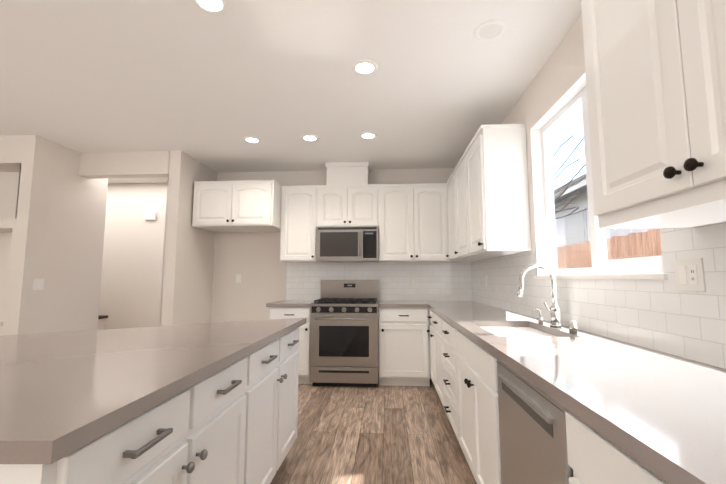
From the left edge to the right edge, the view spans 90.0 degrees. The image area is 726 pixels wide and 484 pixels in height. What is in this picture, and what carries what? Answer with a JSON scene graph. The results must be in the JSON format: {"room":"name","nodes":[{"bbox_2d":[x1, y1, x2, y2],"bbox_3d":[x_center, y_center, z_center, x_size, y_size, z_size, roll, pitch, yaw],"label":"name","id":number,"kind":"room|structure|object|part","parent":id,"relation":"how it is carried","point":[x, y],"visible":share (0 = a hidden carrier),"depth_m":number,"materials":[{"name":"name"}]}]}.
{"room":"kitchen","nodes":[
{"label":"kitchen","id":0,"kind":"room"},
{"bbox_2d":[0,135,71,335],"bbox_3d":[-4.800,0.257,3.850,2.960,2.660,0.360,0,-6,4],"label":"wall","id":1,"kind":"structure","parent":0,"point":[33,168],"depth_m":3.73,"materials":[{"name":"paint"}]},
{"bbox_2d":[32,279,43,289],"bbox_3d":[-3.320,0.434,3.712,0.008,0.115,0.118,0,-6,4],"label":"electrical outlet plate","id":2,"kind":"object","parent":1,"relation":"attached to","point":[38,284],"depth_m":3.71,"materials":[{"name":"white plastic"}]},
{"bbox_2d":[98,315,107,329],"bbox_3d":[-3.887,1.335,4.809,0.900,0.705,0.160,0,-6,4],"label":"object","id":3,"kind":"structure","parent":0,"point":[101,321],"depth_m":4.80,"materials":[{"name":"metal"}]},
{"bbox_2d":[56,150,191,331],"bbox_3d":[-2.755,0.287,4.147,1.360,2.660,0.150,0,-6,4],"label":"wall","id":4,"kind":"structure","parent":0,"point":[84,239],"depth_m":4.35,"materials":[{"name":"paint"}]},
{"bbox_2d":[144,212,156,219],"bbox_3d":[-3.212,-0.394,5.487,0.180,0.120,0.044,0,-6,4],"label":"door chime","id":5,"kind":"object","parent":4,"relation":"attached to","point":[150,215],"visible":1,"depth_m":5.46,"materials":[{"name":"white plastic"}]},
{"bbox_2d":[184,157,215,324],"bbox_3d":[-2.118,0.326,4.538,0.140,2.660,0.720,0,-6,4],"label":"wall","id":6,"kind":"structure","parent":0,"point":[201,258],"depth_m":4.52,"materials":[{"name":"paint"}]},
{"bbox_2d":[0,0,581,182],"bbox_3d":[-2.655,-1.358,1.313,7.900,0.050,8.730,0,-6,4],"label":"ceiling","id":7,"kind":"structure","parent":0,"point":[440,86],"depth_m":2.63,"materials":[{"name":"paint"}]},
{"bbox_2d":[192,0,227,14],"bbox_3d":[-0.810,-1.268,1.920,0.184,0.008,0.184,0,-6,4],"label":"recessed light","id":8,"kind":"object","parent":7,"relation":"in","point":[215,7],"visible":1,"depth_m":1.94,"materials":[{"name":"white"}]},
{"bbox_2d":[243,136,260,143],"bbox_3d":[-1.171,-1.076,3.839,0.184,0.008,0.184,0,-6,4],"label":"recessed light","id":9,"kind":"object","parent":7,"relation":"in","point":[249,139],"visible":1,"depth_m":3.82,"materials":[{"name":"white"}]},
{"bbox_2d":[301,135,318,141],"bbox_3d":[-0.554,-1.081,3.787,0.184,0.008,0.184,0,-6,4],"label":"recessed light","id":10,"kind":"object","parent":7,"relation":"in","point":[310,138],"visible":1,"depth_m":3.79,"materials":[{"name":"white"}]},
{"bbox_2d":[352,60,377,75],"bbox_3d":[0.013,-1.207,2.523,0.184,0.008,0.184,0,-6,4],"label":"recessed light","id":11,"kind":"object","parent":7,"relation":"in","point":[364,67],"visible":1,"depth_m":2.51,"materials":[{"name":"white"}]},
{"bbox_2d":[359,132,376,139],"bbox_3d":[0.054,-1.087,3.727,0.184,0.008,0.184,0,-6,4],"label":"recessed light","id":12,"kind":"object","parent":7,"relation":"in","point":[367,135],"visible":1,"depth_m":3.71,"materials":[{"name":"white"}]},
{"bbox_2d":[473,20,505,40],"bbox_3d":[0.749,-1.245,2.144,0.184,0.008,0.184,0,-6,4],"label":"smoke detector","id":13,"kind":"object","parent":7,"relation":"in","point":[489,30],"visible":1,"depth_m":2.14,"materials":[{"name":"white plastic"}]},
{"bbox_2d":[212,168,453,373],"bbox_3d":[-0.387,0.358,4.861,3.550,2.660,0.140,0,-6,4],"label":"wall","id":14,"kind":"structure","parent":0,"point":[255,256],"depth_m":4.86,"materials":[{"name":"paint"}]},
{"bbox_2d":[192,181,239,231],"bbox_3d":[-1.782,-0.433,4.645,0.486,0.550,0.627,0,-6,4],"label":"upper cabinet","id":15,"kind":"object","parent":14,"relation":"attached to","point":[212,200],"depth_m":4.34,"materials":[{"name":"white wood"}]},
{"bbox_2d":[236,274,240,282],"bbox_3d":[-1.664,0.488,4.859,0.072,0.115,0.008,0,-6,4],"label":"electrical outlet plate","id":16,"kind":"object","parent":14,"relation":"attached to","point":[238,276],"depth_m":4.86,"materials":[{"name":"white plastic"}]},
{"bbox_2d":[232,180,279,231],"bbox_3d":[-1.288,-0.436,4.612,0.504,0.550,0.627,0,-6,4],"label":"upper cabinet","id":17,"kind":"object","parent":14,"relation":"attached to","point":[255,203],"depth_m":4.31,"materials":[{"name":"white wood"}]},
{"bbox_2d":[280,185,323,263],"bbox_3d":[-0.794,-0.221,4.698,0.468,0.960,0.347,0,-6,4],"label":"upper cabinet","id":18,"kind":"object","parent":14,"relation":"attached to","point":[299,205],"depth_m":4.53,"materials":[{"name":"white wood"}]},
{"bbox_2d":[316,162,347,226],"bbox_3d":[-0.370,-0.579,4.705,0.382,0.823,0.347,0,-6,4],"label":"upper cabinet","id":19,"kind":"object","parent":14,"relation":"attached to","point":[333,195],"depth_m":4.53,"materials":[{"name":"white wood"}]},
{"bbox_2d":[348,162,379,227],"bbox_3d":[0.012,-0.581,4.679,0.382,0.823,0.347,0,-6,4],"label":"upper cabinet","id":20,"kind":"object","parent":14,"relation":"attached to","point":[363,197],"depth_m":4.51,"materials":[{"name":"white wood"}]},
{"bbox_2d":[316,226,378,262],"bbox_3d":[-0.183,0.036,4.571,0.758,0.422,0.449,0,-6,4],"label":"over-the-range microwave","id":21,"kind":"object","parent":20,"relation":"attached to","point":[347,244],"visible":0.98,"depth_m":4.40,"materials":[{"name":"silver metal"}]},
{"bbox_2d":[286,262,471,300],"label":"backsplash","id":22,"kind":"structure","parent":14,"relation":"attached to","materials":[{"name":"white tile"}]},
{"bbox_2d":[376,184,415,263],"bbox_3d":[0.416,-0.229,4.617,0.429,0.960,0.347,0,-6,4],"label":"upper cabinet","id":23,"kind":"object","parent":14,"relation":"attached to","point":[397,230],"depth_m":4.45,"materials":[{"name":"white wood"}]},
{"bbox_2d":[416,183,447,263],"bbox_3d":[0.844,-0.247,4.590,0.429,0.990,0.347,0,-6,4],"label":"upper cabinet","id":24,"kind":"object","parent":14,"relation":"attached to","point":[431,202],"depth_m":4.42,"materials":[{"name":"white wood"}]},
{"bbox_2d":[270,374,476,483],"bbox_3d":[-2.655,1.339,1.044,7.900,0.050,8.730,0,-6,4],"label":"floor","id":25,"kind":"structure","parent":0,"point":[382,434],"depth_m":2.71,"materials":[{"name":"brown wood"}]},
{"bbox_2d":[0,322,305,483],"bbox_3d":[-1.659,0.929,1.598,2.358,0.876,2.062,0,-6,4],"label":"kitchen island","id":26,"kind":"object","parent":25,"relation":"on","point":[211,403],"depth_m":1.26,"materials":[{"name":"white wood"}]},
{"bbox_2d":[0,318,306,481],"bbox_3d":[-1.676,0.476,1.669,2.379,0.040,2.188,0,-6,4],"label":"island countertop","id":27,"kind":"structure","parent":26,"relation":"on","point":[57,389],"depth_m":1.12,"materials":[{"name":"grey stone"}]},
{"bbox_2d":[270,308,311,383],"bbox_3d":[-0.814,1.211,4.420,0.486,0.875,0.617,0,-6,4],"label":"base cabinet","id":28,"kind":"object","parent":25,"relation":"on","point":[303,349],"depth_m":4.13,"materials":[{"name":"white wood"}]},
{"bbox_2d":[266,300,313,307],"bbox_3d":[-0.832,0.755,4.460,0.521,0.040,0.631,0,-6,4],"label":"countertop","id":29,"kind":"structure","parent":28,"relation":"on","point":[283,303],"depth_m":4.16,"materials":[{"name":"grey stone"}]},
{"bbox_2d":[310,280,378,386],"bbox_3d":[-0.193,1.048,4.329,0.758,1.180,0.731,0,-6,4],"label":"gas range","id":30,"kind":"object","parent":25,"relation":"on","point":[344,336],"visible":1,"depth_m":4.04,"materials":[{"name":"grey metal"}]},
{"bbox_2d":[378,304,427,385],"bbox_3d":[0.477,1.202,4.334,0.566,0.875,0.617,0,-6,4],"label":"base cabinet","id":31,"kind":"object","parent":25,"relation":"on","point":[403,332],"depth_m":4.04,"materials":[{"name":"white wood"}]},
{"bbox_2d":[380,300,427,307],"bbox_3d":[0.469,0.746,4.373,0.551,0.040,0.631,0,-6,4],"label":"countertop","id":32,"kind":"structure","parent":31,"relation":"on","point":[383,303],"depth_m":4.07,"materials":[{"name":"grey stone"}]},
{"bbox_2d":[428,308,431,385],"bbox_3d":[1.035,1.151,3.822,0.616,0.875,0.325,0,-6,4],"label":"base cabinet","id":33,"kind":"object","parent":25,"relation":"on","point":[429,337],"depth_m":3.97,"materials":[{"name":"white wood"}]},
{"bbox_2d":[432,312,439,397],"bbox_3d":[1.004,1.105,3.363,0.616,0.875,0.600,0,-6,4],"label":"base cabinet","id":34,"kind":"object","parent":25,"relation":"on","point":[435,319],"depth_m":3.55,"materials":[{"name":"white wood"}]},
{"bbox_2d":[440,320,455,434],"bbox_3d":[0.962,1.043,2.742,0.616,0.875,0.650,0,-6,4],"label":"base cabinet","id":35,"kind":"object","parent":25,"relation":"on","point":[447,377],"depth_m":2.82,"materials":[{"name":"white wood"}]},
{"bbox_2d":[452,324,555,483],"bbox_3d":[0.910,0.966,1.966,0.616,0.875,0.914,0,-6,4],"label":"base cabinet","id":36,"kind":"object","parent":25,"relation":"on","point":[477,408],"depth_m":1.94,"materials":[{"name":"white wood"}]},
{"bbox_2d":[424,300,725,483],"bbox_3d":[0.906,0.518,2.067,0.631,0.044,5.197,0,-6,4],"label":"countertop","id":37,"kind":"structure","parent":36,"relation":"on","point":[666,411],"depth_m":0.97,"materials":[{"name":"grey stone"}]},
{"bbox_2d":[532,308,543,323],"bbox_3d":[1.143,0.481,2.378,0.065,0.091,0.028,0,-6,4],"label":"faucet","id":38,"kind":"object","parent":37,"relation":"on","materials":[{"name":"silver metal"}]},
{"bbox_2d":[516,264,563,327],"bbox_3d":[1.067,0.323,2.231,0.248,0.377,0.106,0,-6,4],"label":"faucet","id":39,"kind":"object","parent":37,"relation":"on","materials":[{"name":"silver metal"}]},
{"bbox_2d":[496,359,572,483],"bbox_3d":[0.604,0.896,1.226,0.125,0.868,0.602,0,-6,4],"label":"dishwasher","id":40,"kind":"object","parent":25,"relation":"on","point":[532,433],"visible":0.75,"depth_m":1.21,"materials":[{"name":"grey metal"}]},
{"bbox_2d":[565,412,659,483],"bbox_3d":[0.818,0.830,0.601,0.616,0.875,0.616,0,-6,4],"label":"base cabinet","id":41,"kind":"object","parent":25,"relation":"on","point":[592,460],"depth_m":0.81,"materials":[{"name":"white wood"}]},
{"bbox_2d":[501,14,585,275],"bbox_3d":[1.201,-0.058,0.696,0.140,2.660,8.280,0,-6,4],"label":"wall","id":42,"kind":"structure","parent":0,"point":[566,64],"depth_m":2.44,"materials":[{"name":"paint"}]},
{"bbox_2d":[444,173,479,263],"bbox_3d":[1.180,-0.295,4.112,0.346,0.990,0.531,0,-6,4],"label":"upper cabinet","id":43,"kind":"object","parent":42,"relation":"attached to","point":[448,185],"depth_m":4.22,"materials":[{"name":"white wood"}]},
{"bbox_2d":[452,154,503,259],"bbox_3d":[1.144,-0.348,3.582,0.346,0.990,0.535,0,-6,4],"label":"upper cabinet","id":44,"kind":"object","parent":42,"relation":"attached to","point":[458,172],"depth_m":3.66,"materials":[{"name":"white wood"}]},
{"bbox_2d":[464,124,534,255],"bbox_3d":[1.109,-0.401,3.051,0.346,0.990,0.535,0,-6,4],"label":"upper cabinet","id":45,"kind":"object","parent":42,"relation":"attached to","point":[496,192],"depth_m":2.80,"materials":[{"name":"white wood"}]},
{"bbox_2d":[471,248,535,278],"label":"backsplash","id":46,"kind":"structure","parent":42,"relation":"attached to","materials":[{"name":"white tile"}]},
{"bbox_2d":[530,72,667,279],"bbox_3d":[1.272,-0.352,2.071,0.147,1.123,1.260,0,-6,4],"label":"sliding window","id":47,"kind":"structure","parent":42,"relation":"in","point":[573,98],"depth_m":2.30,"materials":[{"name":"white plastic"}]},
{"bbox_3d":[1.328,-0.363,2.068,0.004,1.080,1.200,0,-6,4],"label":"glass","id":48,"kind":"part","parent":47,"relation":"part of","materials":[{"name":"clear glass"}]},
{"bbox_2d":[472,279,725,368],"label":"backsplash","id":49,"kind":"structure","parent":42,"relation":"attached to","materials":[{"name":"white tile"}]},
{"bbox_2d":[581,0,725,223],"bbox_3d":[0.978,-0.658,1.129,0.346,1.120,0.431,0,-6,4],"label":"upper cabinet","id":50,"kind":"object","parent":42,"relation":"attached to","point":[635,163],"depth_m":1.09,"materials":[{"name":"white wood"}]},
{"bbox_2d":[674,258,705,291],"bbox_3d":[1.159,0.117,1.291,0.009,0.116,0.118,0,-6,4],"label":"electrical outlet plate","id":51,"kind":"object","parent":42,"relation":"attached to","point":[689,274],"depth_m":1.28,"materials":[{"name":"white plastic"}]},
{"bbox_2d":[660,222,725,279],"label":"backsplash","id":52,"kind":"structure","parent":42,"relation":"attached to","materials":[{"name":"white tile"}]},
{"bbox_2d":[664,0,725,199],"bbox_3d":[0.949,-0.700,0.701,0.346,1.120,0.430,0,-6,4],"label":"door","id":53,"kind":"structure","parent":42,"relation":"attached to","point":[696,28],"depth_m":0.85,"materials":[{"name":"white wood"}]},
{"label":"outside","id":54,"kind":"structure","parent":0,"visible":0},
{"bbox_3d":[9.174,2.063,8.206,14.740,0.050,30.000,0,-6,4],"label":"roofing","id":55,"kind":"object","parent":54,"visible":0},
{"bbox_2d":[552,135,587,218],"bbox_3d":[5.353,-0.250,10.269,0.834,4.944,4.254,0,-6,4],"label":"branches","id":56,"kind":"object","parent":55,"relation":"on","point":[566,188],"depth_m":9.20,"materials":[{"name":"grey"}]},
{"bbox_2d":[554,189,659,246],"bbox_3d":[9.565,0.309,11.376,5.000,4.050,20.000,0,-6,4],"label":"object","id":57,"kind":"object","parent":55,"relation":"on","point":[560,226],"depth_m":12.00,"materials":[{"name":"white"}]},
{"bbox_2d":[554,173,586,202],"bbox_3d":[9.265,-1.754,11.602,5.600,0.200,20.000,0,-6,4],"label":"roofing","id":58,"kind":"object","parent":57,"relation":"on","point":[571,193],"depth_m":11.77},
{"bbox_2d":[554,179,587,244],"bbox_3d":[6.761,-0.752,11.671,0.620,1.820,20.000,0,-6,4],"label":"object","id":59,"kind":"structure","parent":57,"relation":"attached to","point":[578,220],"depth_m":11.85,"materials":[{"name":"grey"}]},
{"bbox_2d":[565,211,584,244],"bbox_3d":[7.071,-0.420,12.121,0.005,1.050,1.200,0,-6,4],"label":"glass","id":60,"kind":"object","parent":59,"relation":"attached to","point":[574,229],"depth_m":12.13,"materials":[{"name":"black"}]},
{"bbox_2d":[557,229,661,268],"bbox_3d":[4.340,1.176,9.151,0.060,1.884,25.054,0,-6,4],"label":"fence","id":61,"kind":"object","parent":55,"relation":"on","point":[620,253],"depth_m":5.82,"materials":[{"name":"brown wood"}]}
]}

